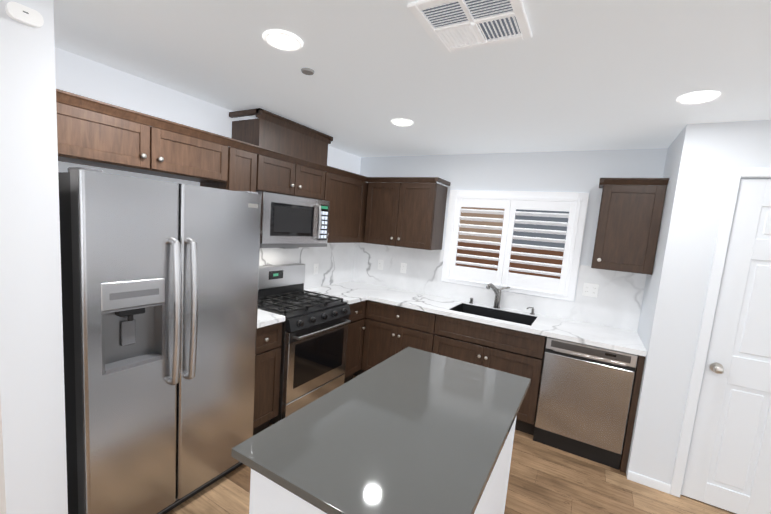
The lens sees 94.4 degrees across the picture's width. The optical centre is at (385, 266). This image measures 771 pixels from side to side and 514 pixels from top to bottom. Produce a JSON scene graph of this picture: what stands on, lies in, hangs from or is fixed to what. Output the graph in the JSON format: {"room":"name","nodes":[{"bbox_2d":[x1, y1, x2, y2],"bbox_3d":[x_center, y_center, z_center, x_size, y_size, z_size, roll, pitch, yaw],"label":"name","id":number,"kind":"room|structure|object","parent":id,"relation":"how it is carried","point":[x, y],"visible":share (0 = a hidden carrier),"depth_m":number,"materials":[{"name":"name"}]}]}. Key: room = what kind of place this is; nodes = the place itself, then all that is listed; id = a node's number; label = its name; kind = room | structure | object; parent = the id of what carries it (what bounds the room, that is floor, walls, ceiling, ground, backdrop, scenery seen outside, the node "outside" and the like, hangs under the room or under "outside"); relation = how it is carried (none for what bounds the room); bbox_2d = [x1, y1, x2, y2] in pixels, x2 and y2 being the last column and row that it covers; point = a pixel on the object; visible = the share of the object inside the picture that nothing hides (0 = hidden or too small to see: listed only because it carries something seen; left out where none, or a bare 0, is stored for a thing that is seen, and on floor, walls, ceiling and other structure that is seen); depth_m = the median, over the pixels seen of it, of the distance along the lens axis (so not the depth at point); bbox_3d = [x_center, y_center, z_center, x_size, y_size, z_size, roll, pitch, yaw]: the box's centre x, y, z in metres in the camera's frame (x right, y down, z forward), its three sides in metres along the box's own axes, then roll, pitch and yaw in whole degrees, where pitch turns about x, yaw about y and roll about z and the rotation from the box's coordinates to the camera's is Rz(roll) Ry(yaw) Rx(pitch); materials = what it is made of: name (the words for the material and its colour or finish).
{"room":"kitchen","nodes":[
{"label":"kitchen","id":0,"kind":"room"},
{"bbox_2d":[0,0,67,513],"bbox_3d":[-2.404,0.029,1.964,2.427,2.465,0.185,8,8,29],"label":"wall","id":1,"kind":"structure","parent":0,"point":[33,470],"depth_m":1.35,"materials":[{"name":"white paint"}]},
{"bbox_2d":[5,1,43,27],"bbox_3d":[-1.259,-0.879,1.246,0.022,0.052,0.092,8,8,29],"label":"smoke detector","id":2,"kind":"object","parent":1,"relation":"attached to","point":[16,11],"visible":0.96,"depth_m":1.24,"materials":[{"name":"white plastic"}]},
{"bbox_2d":[55,47,360,185],"bbox_3d":[-1.222,-0.021,3.177,0.120,2.465,3.100,8,8,29],"label":"wall","id":3,"kind":"structure","parent":0,"point":[82,76],"depth_m":2.25,"materials":[{"name":"white paint"}]},
{"bbox_2d":[56,89,163,172],"bbox_3d":[-1.591,-0.702,1.894,0.327,0.295,0.591,8,8,29],"label":"upper cabinet","id":4,"kind":"object","parent":3,"relation":"attached to","point":[90,132],"depth_m":1.85,"materials":[{"name":"brown wood"}]},
{"bbox_2d":[141,119,231,184],"bbox_3d":[-1.358,-0.731,2.295,0.327,0.295,0.556,8,8,29],"label":"upper cabinet","id":5,"kind":"object","parent":3,"relation":"attached to","point":[190,153],"depth_m":2.27,"materials":[{"name":"brown wood"}]},
{"bbox_2d":[200,137,259,191],"bbox_3d":[-1.173,-0.545,2.667,0.327,0.720,0.240,8,8,29],"label":"upper cabinet","id":6,"kind":"object","parent":3,"relation":"attached to","point":[245,155],"depth_m":2.58,"materials":[{"name":"brown wood"}]},
{"bbox_2d":[229,109,299,156],"bbox_3d":[-0.972,-1.055,2.889,0.327,0.270,0.382,8,8,29],"label":"upper cabinet","id":7,"kind":"object","parent":3,"relation":"attached to","point":[270,129],"depth_m":2.75,"materials":[{"name":"brown wood"}]},
{"bbox_2d":[260,145,303,196],"bbox_3d":[-0.984,-0.766,2.943,0.327,0.318,0.446,8,8,29],"label":"upper cabinet","id":8,"kind":"object","parent":3,"relation":"attached to","point":[266,151],"depth_m":2.87,"materials":[{"name":"brown wood"}]},
{"bbox_2d":[256,191,329,248],"bbox_3d":[-0.867,-0.386,3.097,0.448,0.440,0.776,8,8,29],"label":"over-the-range microwave","id":9,"kind":"object","parent":8,"relation":"attached to","point":[289,222],"visible":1,"depth_m":2.95,"materials":[{"name":"grey metal"}]},
{"bbox_2d":[259,243,354,288],"bbox_3d":[-0.924,-0.006,3.567,0.010,0.512,2.070,8,8,29],"label":"backsplash","id":10,"kind":"structure","parent":3,"relation":"attached to","point":[336,261],"depth_m":3.93,"materials":[{"name":"white stone"}]},
{"bbox_2d":[313,264,318,273],"bbox_3d":[-0.751,0.026,3.860,0.007,0.116,0.072,8,8,29],"label":"outlet","id":11,"kind":"object","parent":10,"relation":"attached to","point":[315,268],"visible":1,"depth_m":3.86,"materials":[{"name":"white plastic"}]},
{"bbox_2d":[300,157,327,200],"bbox_3d":[-0.815,-0.787,3.233,0.327,0.318,0.445,8,8,29],"label":"upper cabinet","id":12,"kind":"object","parent":3,"relation":"attached to","point":[315,172],"depth_m":3.23,"materials":[{"name":"brown wood"}]},
{"bbox_2d":[300,125,331,164],"bbox_3d":[-0.774,-1.080,3.230,0.327,0.270,0.408,8,8,29],"label":"upper cabinet","id":13,"kind":"object","parent":3,"relation":"attached to","point":[313,143],"depth_m":3.16,"materials":[{"name":"brown wood"}]},
{"bbox_2d":[327,166,367,242],"bbox_3d":[-0.550,-0.622,3.741,0.327,0.720,0.670,8,8,29],"label":"upper cabinet","id":14,"kind":"object","parent":3,"relation":"attached to","point":[347,191],"depth_m":3.68,"materials":[{"name":"brown wood"}]},
{"bbox_2d":[53,0,770,156],"bbox_3d":[-1.023,-0.911,-0.131,8.990,0.100,8.740,8,8,29],"label":"ceiling","id":15,"kind":"structure","parent":0,"point":[577,75],"depth_m":1.77,"materials":[{"name":"white paint"}]},
{"bbox_2d":[263,30,302,50],"bbox_3d":[-0.462,-1.016,1.610,0.176,0.009,0.176,8,8,29],"label":"recessed light","id":16,"kind":"object","parent":15,"relation":"in","point":[282,40],"visible":1,"depth_m":1.60,"materials":[{"name":"white plastic"}]},
{"bbox_2d":[301,68,313,74],"bbox_3d":[-0.419,-1.048,1.918,0.072,0.011,0.072,8,8,29],"label":"sensor","id":17,"kind":"object","parent":15,"relation":"attached to","point":[307,71],"visible":0.94,"depth_m":1.90,"materials":[{"name":"grey"}]},
{"bbox_2d":[391,119,413,125],"bbox_3d":[0.128,-1.102,2.735,0.176,0.009,0.176,8,8,29],"label":"recessed light","id":18,"kind":"object","parent":15,"relation":"in","point":[401,122],"visible":1,"depth_m":2.72,"materials":[{"name":"white plastic"}]},
{"bbox_2d":[407,0,531,53],"bbox_3d":[0.329,-0.920,1.343,0.370,0.013,0.370,8,8,29],"label":"ceiling vent","id":19,"kind":"object","parent":15,"relation":"in","point":[449,26],"visible":1,"depth_m":1.34,"materials":[{"name":"white metal"}]},
{"bbox_2d":[676,91,719,104],"bbox_3d":[1.635,-0.882,1.869,0.176,0.009,0.176,8,8,29],"label":"recessed light","id":20,"kind":"object","parent":15,"relation":"in","point":[698,97],"visible":1,"depth_m":1.86,"materials":[{"name":"white plastic"}]},
{"bbox_2d":[166,375,735,513],"bbox_3d":[-1.222,1.628,0.168,8.990,0.100,8.740,8,8,29],"label":"floor","id":21,"kind":"structure","parent":0,"point":[544,479],"depth_m":2.37,"materials":[{"name":"brown wood"}]},
{"bbox_2d":[58,167,261,513],"bbox_3d":[-1.339,0.429,2.076,0.804,1.812,0.914,8,8,29],"label":"refrigerator","id":22,"kind":"object","parent":21,"relation":"on","point":[159,281],"visible":0.94,"depth_m":1.76,"materials":[{"name":"silver metal"}]},
{"bbox_2d":[253,322,282,435],"bbox_3d":[-1.156,0.825,2.752,0.617,0.900,0.328,8,8,29],"label":"base cabinet","id":23,"kind":"object","parent":21,"relation":"on","point":[267,371],"depth_m":2.63,"materials":[{"name":"brown wood"}]},
{"bbox_2d":[257,309,284,327],"bbox_3d":[-1.109,0.361,2.692,0.642,0.038,0.329,8,8,29],"label":"countertop","id":24,"kind":"structure","parent":23,"relation":"on","point":[264,318],"depth_m":2.61,"materials":[{"name":"white stone"}]},
{"bbox_2d":[258,263,350,423],"bbox_3d":[-0.800,0.639,3.171,0.719,1.225,0.764,8,8,29],"label":"gas range","id":25,"kind":"object","parent":21,"relation":"on","point":[314,344],"visible":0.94,"depth_m":3.03,"materials":[{"name":"silver metal"}]},
{"bbox_2d":[344,300,372,382],"bbox_3d":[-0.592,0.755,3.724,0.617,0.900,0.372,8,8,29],"label":"base cabinet","id":26,"kind":"object","parent":21,"relation":"on","point":[356,327],"depth_m":3.61,"materials":[{"name":"brown wood"}]},
{"bbox_2d":[304,286,368,303],"bbox_3d":[-0.555,0.292,3.648,0.642,0.038,0.337,8,8,29],"label":"countertop","id":27,"kind":"structure","parent":26,"relation":"on","point":[351,298],"depth_m":3.64,"materials":[{"name":"white stone"}]},
{"bbox_2d":[249,416,516,513],"bbox_3d":[0.106,1.071,1.623,0.666,0.871,1.228,8,8,29],"label":"kitchen island","id":28,"kind":"object","parent":21,"relation":"on","point":[268,496],"visible":0.04,"depth_m":1.21,"materials":[{"name":"white wood"}]},
{"bbox_2d":[231,347,530,513],"bbox_3d":[0.141,0.624,1.570,0.751,0.031,1.320,8,8,29],"label":"island countertop","id":29,"kind":"structure","parent":28,"relation":"on","point":[409,430],"depth_m":1.29,"materials":[{"name":"grey stone"}]},
{"bbox_2d":[369,301,463,368],"bbox_3d":[0.283,0.815,3.798,0.823,0.900,0.617,8,8,29],"label":"base cabinet","id":30,"kind":"object","parent":21,"relation":"on","point":[390,330],"depth_m":3.46,"materials":[{"name":"brown wood"}]},
{"bbox_2d":[325,281,646,356],"bbox_3d":[0.702,0.408,3.502,2.979,0.038,0.657,8,8,29],"label":"countertop","id":31,"kind":"structure","parent":30,"relation":"on","point":[591,334],"depth_m":3.12,"materials":[{"name":"white stone"}]},
{"bbox_2d":[449,303,536,325],"bbox_3d":[0.993,0.546,3.340,0.794,0.220,0.484,8,8,29],"label":"undermount sink","id":32,"kind":"object","parent":31,"relation":"in","point":[498,314],"visible":0.15,"depth_m":3.51,"materials":[{"name":"metal"}]},
{"bbox_2d":[486,283,509,308],"bbox_3d":[1.081,0.292,3.458,0.182,0.259,0.249,8,8,29],"label":"faucet","id":33,"kind":"object","parent":31,"relation":"on","point":[497,291],"visible":0.98,"depth_m":3.52,"materials":[{"name":"silver metal"}]},
{"bbox_2d":[527,307,534,314],"bbox_3d":[1.379,0.418,3.383,0.072,0.072,0.086,8,8,29],"label":"soap dispenser","id":34,"kind":"object","parent":31,"relation":"on","point":[532,312],"visible":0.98,"depth_m":3.38,"materials":[{"name":"silver metal"}]},
{"bbox_2d":[533,337,637,469],"bbox_3d":[1.656,1.020,2.999,0.605,0.893,0.612,8,8,29],"label":"dishwasher","id":35,"kind":"object","parent":21,"relation":"on","point":[584,397],"visible":0.96,"depth_m":2.73,"materials":[{"name":"grey metal"}]},
{"bbox_2d":[360,148,667,330],"bbox_3d":[1.037,0.091,3.739,8.990,2.465,0.120,8,8,29],"label":"wall","id":36,"kind":"structure","parent":0,"point":[572,171],"depth_m":3.37,"materials":[{"name":"white paint"}]},
{"bbox_2d":[364,177,407,246],"bbox_3d":[0.061,-0.604,3.994,0.478,0.720,0.327,8,8,29],"label":"upper cabinet","id":37,"kind":"object","parent":36,"relation":"attached to","point":[384,207],"depth_m":3.85,"materials":[{"name":"brown wood"}]},
{"bbox_2d":[400,177,450,249],"bbox_3d":[0.361,-0.560,3.822,0.461,0.720,0.327,8,8,29],"label":"upper cabinet","id":38,"kind":"object","parent":36,"relation":"attached to","point":[425,199],"depth_m":3.66,"materials":[{"name":"brown wood"}]},
{"bbox_2d":[355,243,646,330],"bbox_3d":[0.885,0.114,3.750,2.980,0.512,0.011,8,8,29],"label":"backsplash","id":39,"kind":"structure","parent":36,"relation":"attached to","point":[616,302],"depth_m":3.55,"materials":[{"name":"white stone"}]},
{"bbox_2d":[378,260,382,269],"bbox_3d":[-0.060,-0.021,4.279,0.072,0.116,0.007,8,8,29],"label":"outlet","id":40,"kind":"object","parent":39,"relation":"attached to","point":[380,264],"visible":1,"depth_m":4.28,"materials":[{"name":"white plastic"}]},
{"bbox_2d":[400,263,406,272],"bbox_3d":[0.208,0.018,4.126,0.072,0.116,0.007,8,8,29],"label":"outlet","id":41,"kind":"object","parent":39,"relation":"attached to","point":[403,267],"visible":1,"depth_m":4.12,"materials":[{"name":"white plastic"}]},
{"bbox_2d":[582,283,598,296],"bbox_3d":[1.836,0.210,3.195,0.116,0.116,0.007,8,8,29],"label":"outlet","id":42,"kind":"object","parent":39,"relation":"attached to","point":[590,289],"visible":1,"depth_m":3.19,"materials":[{"name":"white plastic"}]},
{"bbox_2d":[441,190,588,300],"bbox_3d":[1.227,-0.249,3.558,1.290,0.980,0.160,8,8,29],"label":"window shutters","id":43,"kind":"object","parent":36,"relation":"attached to","point":[575,206],"visible":1,"depth_m":3.47,"materials":[{"name":"white wood"}]},
{"bbox_2d":[591,178,668,274],"bbox_3d":[1.942,-0.328,2.904,0.437,0.720,0.357,8,8,29],"label":"upper cabinet","id":44,"kind":"object","parent":36,"relation":"attached to","point":[629,223],"visible":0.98,"depth_m":2.77,"materials":[{"name":"brown wood"}]},
{"bbox_2d":[626,120,770,484],"bbox_3d":[3.308,0.475,1.985,3.015,2.465,0.680,8,8,29],"label":"wall","id":45,"kind":"structure","parent":0,"point":[702,159],"depth_m":2.36,"materials":[{"name":"white paint"}]},
{"bbox_2d":[627,470,670,493],"bbox_3d":[-1.216,1.548,0.158,8.750,0.062,8.500,8,8,29],"label":"baseboard","id":46,"kind":"structure","parent":45,"relation":"attached to","point":[649,482],"depth_m":2.50,"materials":[{"name":"white wood"}]},
{"bbox_2d":[670,167,770,496],"bbox_3d":[2.445,0.528,2.156,0.882,2.187,0.136,8,8,29],"label":"door frame","id":47,"kind":"structure","parent":45,"relation":"attached to","point":[726,219],"depth_m":2.28,"materials":[{"name":"white wood"}]},
{"bbox_2d":[681,179,770,513],"bbox_3d":[2.414,0.557,2.109,0.758,2.115,0.107,8,8,29],"label":"pantry door","id":48,"kind":"structure","parent":45,"relation":"in","point":[728,466],"depth_m":2.24,"materials":[{"name":"white wood"}]},
{"label":"outside","id":49,"kind":"structure","parent":0,"visible":0},
{"bbox_2d":[456,207,568,278],"bbox_3d":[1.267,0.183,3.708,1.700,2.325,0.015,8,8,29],"label":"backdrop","id":50,"kind":"structure","parent":49,"point":[524,250],"depth_m":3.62,"materials":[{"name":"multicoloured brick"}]}
]}

